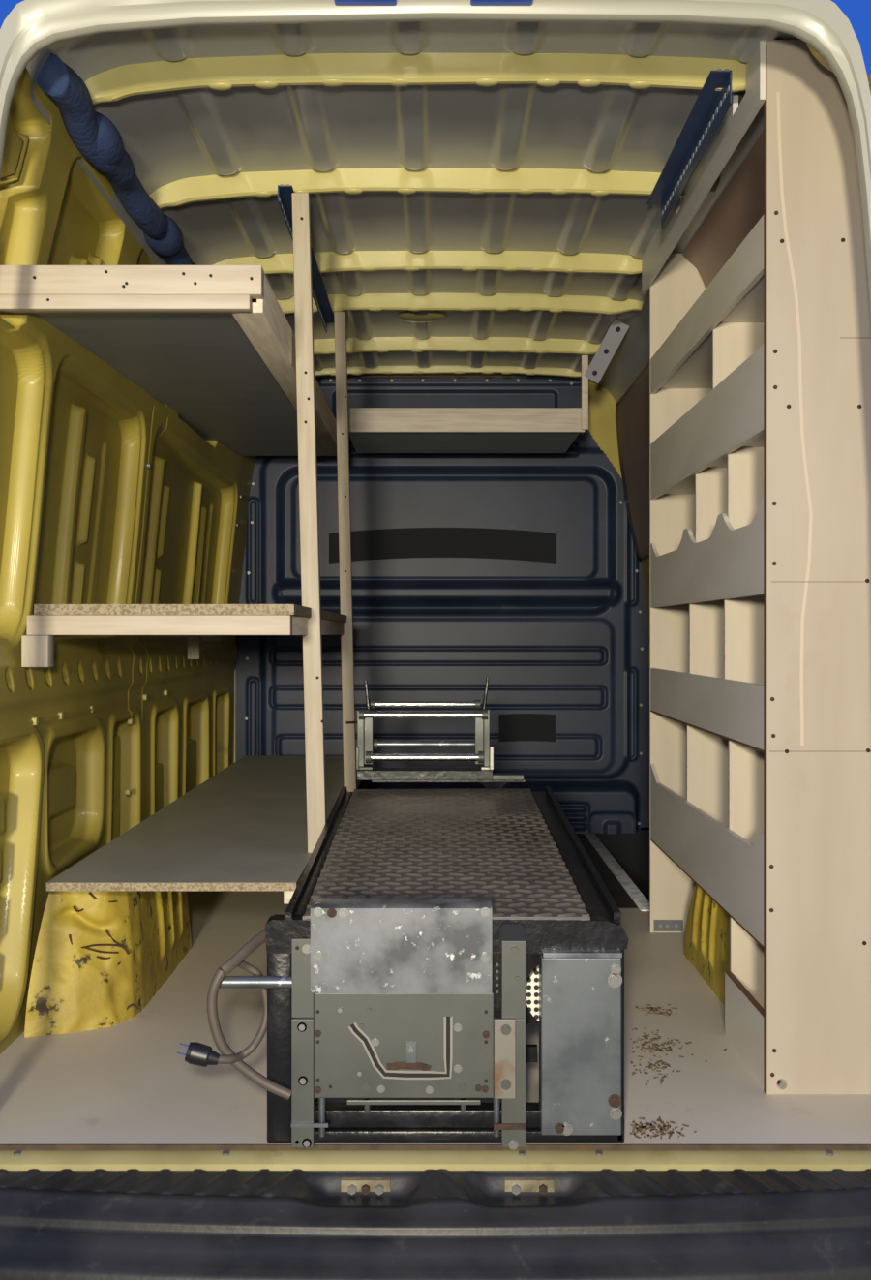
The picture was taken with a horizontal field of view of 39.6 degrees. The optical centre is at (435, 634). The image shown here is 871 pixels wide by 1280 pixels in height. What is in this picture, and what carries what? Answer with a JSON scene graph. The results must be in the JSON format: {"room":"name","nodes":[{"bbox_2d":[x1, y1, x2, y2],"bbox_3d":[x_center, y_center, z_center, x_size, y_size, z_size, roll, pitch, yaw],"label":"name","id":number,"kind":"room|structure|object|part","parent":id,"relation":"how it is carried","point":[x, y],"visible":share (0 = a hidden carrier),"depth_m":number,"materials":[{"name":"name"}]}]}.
{"room":"vehicle interior","nodes":[
{"label":"vehicle interior","id":0,"kind":"room"},
{"bbox_2d":[0,66,256,1054],"bbox_3d":[-0.808,-0.080,3.656,0.261,1.860,3.220,0,0,0],"label":"wall","id":1,"kind":"structure","parent":0,"point":[107,496],"depth_m":2.95,"materials":[{"name":"yellow metal"}]},
{"bbox_2d":[0,0,870,315],"bbox_3d":[0.000,-0.116,2.049,1.600,1.945,0.114,0,0,0],"label":"trim","id":2,"kind":"structure","parent":1,"relation":"attached to","point":[32,26],"depth_m":2.02,"materials":[{"name":"paint"}]},
{"bbox_2d":[26,21,802,401],"bbox_3d":[0.030,-1.042,3.676,1.540,0.200,3.260,0,0,0],"label":"ceiling","id":3,"kind":"structure","parent":0,"point":[479,193],"depth_m":2.86,"materials":[{"name":"yellow paint"}]},
{"bbox_2d":[36,53,196,265],"bbox_3d":[-0.690,-1.012,3.049,0.091,0.100,1.734,0,0,0],"label":"fabric","id":4,"kind":"object","parent":3,"relation":"attached to","point":[97,138],"visible":0.8,"depth_m":2.46,"materials":[{"name":"blue fabric"}]},
{"bbox_2d":[277,183,335,333],"bbox_3d":[-0.356,-1.045,3.490,0.037,0.040,1.251,0,0,0],"label":"slotted angle","id":5,"kind":"object","parent":3,"relation":"attached to","point":[285,198],"visible":0.64,"depth_m":3.56,"materials":[{"name":"blue metal"}]},
{"bbox_2d":[348,319,629,453],"bbox_3d":[0.180,-0.923,4.599,1.004,0.371,0.694,0,0,0],"label":"shelf","id":6,"kind":"object","parent":3,"relation":"attached to","point":[371,430],"visible":0.89,"depth_m":4.42,"materials":[{"name":"brown wood"}]},
{"bbox_2d":[646,68,731,228],"bbox_3d":[0.540,-1.034,2.635,0.041,0.068,0.701,0,0,0],"label":"slotted angle","id":7,"kind":"object","parent":3,"relation":"attached to","point":[711,106],"visible":1,"depth_m":2.56,"materials":[{"name":"blue metal"}]},
{"bbox_2d":[0,827,870,1144],"bbox_3d":[0.035,0.995,3.666,1.870,0.310,3.300,0,0,0],"label":"floor","id":8,"kind":"structure","parent":0,"point":[125,1082],"depth_m":2.36,"materials":[{"name":"wood"}]},
{"bbox_2d":[24,890,192,1036],"bbox_3d":[-0.761,0.693,2.964,0.218,0.314,0.824,0,0,0],"label":"wheel arch","id":9,"kind":"object","parent":8,"relation":"on","point":[101,958],"visible":0.69,"depth_m":2.64,"materials":[{"name":"yellow paint"}]},
{"bbox_2d":[0,192,366,904],"bbox_3d":[-0.553,-0.105,3.707,0.615,1.909,2.819,0,0,0],"label":"rack","id":10,"kind":"object","parent":8,"relation":"on","point":[216,346],"visible":0.79,"depth_m":2.85,"materials":[{"name":"brown wood"}]},
{"bbox_3d":[-0.293,-0.094,2.863,0.090,1.888,0.034,0,0,0],"label":"post","id":11,"kind":"part","parent":10,"relation":"part of","materials":[{"name":"brown wood"}]},
{"bbox_3d":[-0.293,-0.105,3.993,0.079,1.909,0.034,0,0,0],"label":"post","id":12,"kind":"part","parent":10,"relation":"part of","materials":[{"name":"brown wood"}]},
{"bbox_2d":[176,677,629,1150],"bbox_3d":[-0.054,0.486,2.675,0.753,0.734,1.426,0,0,0],"label":"machine","id":13,"kind":"object","parent":8,"relation":"on","point":[413,917],"visible":1,"depth_m":2.01,"materials":[{"name":"black paint"}]},
{"bbox_3d":[-0.257,0.527,2.499,0.070,0.073,1.038,0,0,7],"label":"power cord","id":14,"kind":"part","parent":13,"relation":"part of","materials":[{"name":"brown rubber"}]},
{"bbox_3d":[-0.298,0.579,2.014,0.126,0.020,0.020,0,0,0],"label":"pipe handle","id":15,"kind":"part","parent":13,"relation":"part of","materials":[{"name":"silver metal"}]},
{"bbox_3d":[-0.240,0.469,2.671,0.028,0.107,1.270,0,0,0],"label":"rail","id":16,"kind":"part","parent":13,"relation":"part of","materials":[{"name":"black metal"}]},
{"bbox_3d":[-0.189,0.802,2.012,0.011,0.064,0.011,0,0,0],"label":"guide rod","id":17,"kind":"part","parent":13,"relation":"part of","materials":[{"name":"grey metal"}]},
{"bbox_3d":[-0.057,0.520,2.022,0.300,0.147,0.049,0,0,0],"label":"plate","id":18,"kind":"part","parent":13,"relation":"part of","materials":[{"name":"grey metal"}]},
{"bbox_3d":[-0.052,0.682,2.013,0.298,0.174,0.014,0,0,0],"label":"control plate","id":19,"kind":"part","parent":13,"relation":"part of","materials":[{"name":"grey metal"}]},
{"bbox_3d":[0.019,0.663,2.656,0.606,0.374,1.280,0,0,0],"label":"frame","id":20,"kind":"part","parent":13,"relation":"part of","materials":[{"name":"black paint"}]},
{"bbox_3d":[0.102,0.802,2.012,0.011,0.064,0.011,0,0,0],"label":"guide rod","id":21,"kind":"part","parent":13,"relation":"part of","materials":[{"name":"grey metal"}]},
{"bbox_3d":[0.115,0.701,1.999,0.036,0.131,0.008,0,0,0],"label":"joint plate","id":22,"kind":"part","parent":13,"relation":"part of","materials":[{"name":"metal"}]},
{"bbox_3d":[0.163,0.677,2.149,0.036,0.027,0.014,0,0,0],"label":"rail","id":23,"kind":"part","parent":13,"relation":"part of","materials":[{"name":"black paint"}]},
{"bbox_3d":[0.163,0.744,2.149,0.036,0.027,0.014,0,0,0],"label":"rail","id":24,"kind":"part","parent":13,"relation":"part of","materials":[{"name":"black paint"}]},
{"bbox_2d":[526,965,539,1021],"bbox_3d":[0.208,0.610,2.054,0.112,0.112,0.016,0,0,0],"label":"fan grille","id":25,"kind":"object","parent":13,"relation":"attached to","point":[533,982],"depth_m":2.05,"materials":[{"name":"metal"}]},
{"bbox_3d":[0.288,0.469,2.671,0.048,0.107,1.270,0,0,0],"label":"rail","id":26,"kind":"part","parent":13,"relation":"part of","materials":[{"name":"black metal"}]},
{"bbox_3d":[0.243,0.530,2.018,0.131,0.008,0.048,0,0,0],"label":"box lid","id":27,"kind":"part","parent":13,"relation":"part of","materials":[{"name":"grey metal"}]},
{"bbox_2d":[0,1144,870,1170],"bbox_3d":[0.020,0.880,2.018,1.900,0.060,0.076,0,0,0],"label":"door sill","id":28,"kind":"structure","parent":8,"relation":"attached to","point":[13,1157],"depth_m":2.00,"materials":[{"name":"paint"}]},
{"bbox_2d":[0,1168,870,1279],"bbox_3d":[0.000,1.062,1.882,2.000,0.375,0.196,0,0,0],"label":"bumper cover","id":29,"kind":"object","parent":8,"relation":"attached to","point":[64,1224],"visible":1,"depth_m":1.86,"materials":[{"name":"plastic"}]},
{"bbox_3d":[-0.113,0.900,1.969,0.080,0.028,0.014,0,0,0],"label":"striker plate","id":30,"kind":"part","parent":29,"relation":"part of","materials":[{"name":"yellow metal"}]},
{"bbox_3d":[0.152,0.900,1.969,0.080,0.028,0.014,0,0,0],"label":"striker plate","id":31,"kind":"part","parent":29,"relation":"part of","materials":[{"name":"yellow metal"}]},
{"bbox_2d":[630,1004,727,1139],"bbox_3d":[0.485,0.849,2.400,0.195,0.002,0.760,0,0,10],"label":"litter","id":32,"kind":"object","parent":8,"relation":"on","point":[639,1129],"visible":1,"depth_m":2.37,"materials":[{"name":"brown"}]},
{"bbox_2d":[684,883,730,1005],"bbox_3d":[0.790,0.718,2.927,0.280,0.264,0.742,0,0,0],"label":"wheel arch","id":33,"kind":"object","parent":8,"relation":"on","point":[707,936],"visible":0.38,"depth_m":2.95,"materials":[{"name":"yellow paint"}]},
{"bbox_2d":[641,39,870,1094],"bbox_3d":[0.756,-0.125,2.873,0.312,1.950,1.286,0,0,0],"label":"shelving unit","id":34,"kind":"object","parent":8,"relation":"on","point":[760,330],"visible":0.98,"depth_m":2.24,"materials":[{"name":"brown wood"}]},
{"bbox_3d":[0.762,-0.117,3.455,0.300,1.935,0.012,0,0,0],"label":"panel","id":35,"kind":"part","parent":34,"relation":"part of","materials":[{"name":"brown wood"}]},
{"bbox_3d":[0.807,-0.295,2.849,0.208,1.570,1.195,0,0,0],"label":"panel","id":36,"kind":"part","parent":34,"relation":"part of","materials":[{"name":"beige wood"}]},
{"bbox_3d":[0.762,-0.124,2.242,0.300,1.948,0.012,0,0,0],"label":"panel","id":37,"kind":"part","parent":34,"relation":"part of","materials":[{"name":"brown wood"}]},
{"bbox_2d":[234,375,649,834],"bbox_3d":[0.030,-0.138,5.230,1.820,1.976,0.172,0,0,0],"label":"wall","id":38,"kind":"structure","parent":0,"point":[522,572],"depth_m":5.23,"materials":[{"name":"blue metal"}]},
{"bbox_2d":[615,42,870,667],"bbox_3d":[0.814,-0.080,3.656,0.372,1.860,3.220,0,0,0],"label":"wall","id":39,"kind":"structure","parent":0,"point":[645,561],"depth_m":5.15,"materials":[{"name":"yellow paint"}]},
{"bbox_2d":[583,832,649,911],"bbox_3d":[0.654,0.851,4.476,0.044,0.010,1.520,0,0,0],"label":"trim","id":40,"kind":"structure","parent":39,"relation":"attached to","point":[636,895],"depth_m":4.27,"materials":[{"name":"metal"}]},
{"bbox_2d":[615,362,649,558],"bbox_3d":[0.793,-0.630,4.346,0.094,0.641,1.660,0,0,0],"label":"panel","id":41,"kind":"object","parent":39,"relation":"attached to","point":[632,410],"visible":0.38,"depth_m":4.77,"materials":[{"name":"brown wood"}]}
]}

